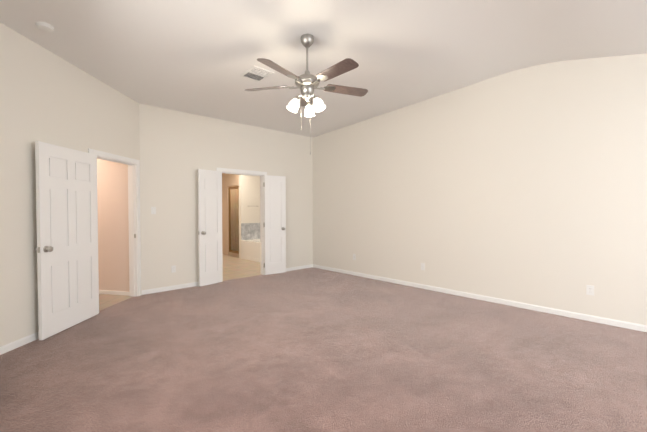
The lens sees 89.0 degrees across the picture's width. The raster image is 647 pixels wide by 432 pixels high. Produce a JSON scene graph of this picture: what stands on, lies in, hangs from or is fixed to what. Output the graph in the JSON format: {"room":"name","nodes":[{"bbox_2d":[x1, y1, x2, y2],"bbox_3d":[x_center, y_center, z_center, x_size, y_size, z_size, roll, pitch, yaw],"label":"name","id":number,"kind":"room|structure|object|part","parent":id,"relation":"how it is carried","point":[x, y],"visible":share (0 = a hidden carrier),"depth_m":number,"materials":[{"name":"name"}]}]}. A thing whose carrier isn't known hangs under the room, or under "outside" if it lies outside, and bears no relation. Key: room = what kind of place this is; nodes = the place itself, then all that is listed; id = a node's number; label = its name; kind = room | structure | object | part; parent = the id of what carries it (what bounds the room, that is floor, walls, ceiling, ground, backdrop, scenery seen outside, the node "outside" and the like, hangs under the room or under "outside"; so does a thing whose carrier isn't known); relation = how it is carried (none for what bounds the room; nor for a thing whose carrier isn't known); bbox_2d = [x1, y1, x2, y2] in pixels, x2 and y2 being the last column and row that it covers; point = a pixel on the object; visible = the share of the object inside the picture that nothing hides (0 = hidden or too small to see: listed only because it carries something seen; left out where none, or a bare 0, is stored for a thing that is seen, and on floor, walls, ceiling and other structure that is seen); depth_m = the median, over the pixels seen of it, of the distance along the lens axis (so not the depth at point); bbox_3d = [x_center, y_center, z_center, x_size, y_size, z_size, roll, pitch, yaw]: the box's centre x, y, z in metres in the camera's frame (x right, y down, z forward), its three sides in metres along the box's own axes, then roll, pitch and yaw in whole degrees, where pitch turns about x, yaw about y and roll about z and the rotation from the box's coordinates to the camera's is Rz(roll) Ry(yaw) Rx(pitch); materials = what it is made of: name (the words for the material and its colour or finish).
{"room":"empty bedroom","nodes":[
{"label":"empty bedroom","id":0,"kind":"room"},
{"bbox_2d":[0,22,140,346],"bbox_3d":[-2.972,-0.520,4.033,0.120,3.550,2.225,0,1,4],"label":"wall","id":1,"kind":"structure","parent":0,"point":[47,96],"depth_m":3.33,"materials":[{"name":"white paint"}]},
{"bbox_2d":[0,332,38,354],"bbox_3d":[-2.941,1.231,3.540,0.012,0.070,1.125,0,1,4],"label":"baseboard","id":2,"kind":"structure","parent":1,"relation":"attached to","point":[18,343],"depth_m":3.19,"materials":[{"name":"white"}]},
{"bbox_2d":[35,141,98,339],"bbox_3d":[-2.866,0.245,3.740,0.159,2.008,0.866,0,1,0],"label":"hall door","id":3,"kind":"structure","parent":1,"relation":"in","point":[66,249],"depth_m":3.64,"materials":[{"name":"white wood"}]},
{"bbox_3d":[-2.864,0.340,3.359,0.159,0.066,0.100,0,1,0],"label":"knob","id":4,"kind":"part","parent":3,"relation":"part of","materials":[{"name":"grey metal"}]},
{"bbox_2d":[88,148,140,296],"bbox_3d":[-2.937,0.198,4.590,0.152,2.090,1.010,0,1,4],"label":"door frame","id":5,"kind":"structure","parent":1,"relation":"attached to","point":[134,226],"depth_m":5.01,"materials":[{"name":"white wood"}]},
{"bbox_2d":[97,159,128,291],"bbox_3d":[-4.524,-0.176,5.471,3.420,2.800,0.120,0,1,13],"label":"wall","id":6,"kind":"structure","parent":0,"point":[113,226],"depth_m":5.14,"materials":[{"name":"beige paint"}]},
{"bbox_2d":[99,290,128,295],"bbox_3d":[-4.573,1.206,4.964,3.319,0.058,0.948,0,1,13],"label":"baseboard","id":7,"kind":"structure","parent":6,"relation":"attached to","point":[113,292],"depth_m":5.15,"materials":[{"name":"white wood"}]},
{"bbox_2d":[99,294,131,310],"bbox_3d":[-4.591,1.285,4.970,3.522,0.100,0.948,0,1,13],"label":"floor","id":8,"kind":"structure","parent":0,"point":[107,300],"depth_m":4.88,"materials":[{"name":"beige tile"}]},
{"bbox_2d":[139,103,312,294],"bbox_3d":[-1.557,-0.571,6.395,3.729,3.550,0.120,-1,2,-43],"label":"wall","id":9,"kind":"structure","parent":0,"point":[178,149],"depth_m":5.64,"materials":[{"name":"white paint"}]},
{"bbox_2d":[151,207,155,213],"bbox_3d":[-2.701,-0.088,5.231,0.070,0.115,0.016,-1,2,-43],"label":"light switch","id":10,"kind":"object","parent":9,"relation":"attached to","point":[153,210],"visible":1,"depth_m":5.23,"materials":[{"name":"white plastic"}]},
{"bbox_2d":[171,265,175,272],"bbox_3d":[-2.487,0.880,5.460,0.070,0.115,0.008,-1,2,-43],"label":"electrical outlet","id":11,"kind":"object","parent":9,"relation":"attached to","point":[173,269],"visible":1,"depth_m":5.46,"materials":[{"name":"white plastic"}]},
{"bbox_2d":[198,169,222,286],"bbox_3d":[-1.988,0.201,5.812,0.159,2.008,0.483,1,2,36],"label":"bathroom door","id":12,"kind":"structure","parent":9,"relation":"in","point":[210,226],"depth_m":5.78,"materials":[{"name":"white painted wood"},{"name":"satin nickel"}]},
{"bbox_2d":[142,264,312,294],"bbox_3d":[-1.544,1.171,6.354,3.552,0.070,0.012,-1,2,-43],"label":"baseboard","id":13,"kind":"structure","parent":9,"relation":"attached to","point":[162,289],"depth_m":5.52,"materials":[{"name":"white wood"}]},
{"bbox_2d":[216,168,266,274],"bbox_3d":[-1.588,0.160,6.381,1.074,2.090,0.152,-1,2,-43],"label":"door frame","id":14,"kind":"structure","parent":9,"relation":"attached to","point":[242,172],"depth_m":6.66,"materials":[{"name":"white wood"}]},
{"bbox_2d":[263,175,285,274],"bbox_3d":[-0.998,0.181,6.751,0.482,2.008,0.159,-1,1,-33],"label":"bathroom door","id":15,"kind":"structure","parent":9,"relation":"in","point":[274,224],"depth_m":6.74,"materials":[{"name":"white painted wood"},{"name":"satin nickel"}]},
{"bbox_2d":[222,173,238,254],"bbox_3d":[-2.666,-0.160,9.435,0.100,2.600,1.130,-1,2,-43],"label":"wall","id":16,"kind":"structure","parent":0,"point":[229,180],"depth_m":9.53,"materials":[{"name":"beige paint"}]},
{"bbox_2d":[228,186,238,257],"bbox_3d":[-2.508,0.158,9.261,0.109,1.970,0.648,-1,2,-43],"label":"frame","id":17,"kind":"object","parent":16,"relation":"attached to","point":[233,253],"visible":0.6,"depth_m":9.43,"materials":[{"name":"brown wood"}]},
{"bbox_2d":[222,254,260,280],"bbox_3d":[-2.465,1.219,8.086,3.740,0.100,3.650,-1,2,-43],"label":"floor","id":18,"kind":"structure","parent":0,"point":[235,267],"depth_m":7.41,"materials":[{"name":"beige tile"}]},
{"bbox_2d":[241,223,259,261],"bbox_3d":[-1.270,0.682,8.625,1.005,0.950,1.749,-1,2,-43],"label":"bathtub","id":19,"kind":"object","parent":18,"relation":"on","point":[250,241],"visible":0.12,"depth_m":8.88,"materials":[{"name":"white plastic"}]},
{"bbox_2d":[239,175,259,257],"bbox_3d":[-1.909,-0.157,9.290,1.000,2.600,0.120,-1,2,-43],"label":"wall","id":20,"kind":"structure","parent":0,"point":[249,191],"depth_m":9.06,"materials":[{"name":"white paint"}]},
{"bbox_2d":[0,267,646,431],"bbox_3d":[0.532,1.341,2.377,6.020,0.100,8.770,-1,2,-43],"label":"floor carpet","id":21,"kind":"object","parent":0,"point":[312,349],"visible":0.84,"depth_m":2.80,"materials":[{"name":"brown carpet"}]},
{"bbox_2d":[0,0,646,137],"bbox_3d":[0.604,-1.813,2.329,6.350,0.452,9.200,-1,2,-43],"label":"ceiling","id":22,"kind":"structure","parent":0,"point":[197,57],"depth_m":3.59,"materials":[{"name":"white paint"}]},
{"bbox_2d":[35,21,53,32],"bbox_3d":[-2.633,-1.779,3.109,0.136,0.046,0.136,-1,2,-43],"label":"smoke detector","id":23,"kind":"object","parent":22,"relation":"attached to","point":[45,27],"visible":1,"depth_m":3.08,"materials":[{"name":"white plastic"}]},
{"bbox_2d":[240,66,273,81],"bbox_3d":[-0.864,-1.840,4.278,0.300,0.031,0.350,-1,2,-43],"label":"ceiling vent","id":24,"kind":"object","parent":22,"relation":"in","point":[256,73],"visible":0.96,"depth_m":4.27,"materials":[{"name":"white metal"}]},
{"bbox_2d":[245,34,367,154],"bbox_3d":[-0.150,-1.282,3.465,1.378,1.247,1.340,-1,2,-43],"label":"ceiling fan","id":25,"kind":"object","parent":22,"relation":"hanging from","point":[307,83],"visible":1,"depth_m":3.44,"materials":[{"name":"silver metal"}]},
{"bbox_2d":[313,53,646,325],"bbox_3d":[2.785,-0.528,4.423,0.120,3.550,8.950,-1,2,-43],"label":"wall","id":26,"kind":"structure","parent":0,"point":[527,185],"depth_m":4.56,"materials":[{"name":"white paint"}]},
{"bbox_2d":[313,264,646,331],"bbox_3d":[2.737,1.212,4.415,0.012,0.070,8.710,-1,2,-43],"label":"baseboard","id":27,"kind":"structure","parent":26,"relation":"attached to","point":[622,324],"depth_m":4.57,"materials":[{"name":"white wood"}]},
{"bbox_2d":[586,285,593,295],"bbox_3d":[3.188,0.887,3.933,0.008,0.115,0.070,-1,2,-43],"label":"electrical outlet","id":28,"kind":"object","parent":26,"relation":"attached to","point":[589,289],"visible":1,"depth_m":3.93,"materials":[{"name":"white plastic"}]},
{"bbox_3d":[-3.676,-0.258,9.339,3.740,2.800,0.120,-1,2,-43],"label":"wall","id":29,"kind":"structure","parent":0,"visible":0},
{"bbox_2d":[231,186,238,250],"bbox_3d":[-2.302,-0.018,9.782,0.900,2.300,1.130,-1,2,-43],"label":"door","id":30,"kind":"structure","parent":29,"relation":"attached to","point":[234,225],"depth_m":10.14,"materials":[{"name":"brown wood"}]}
]}

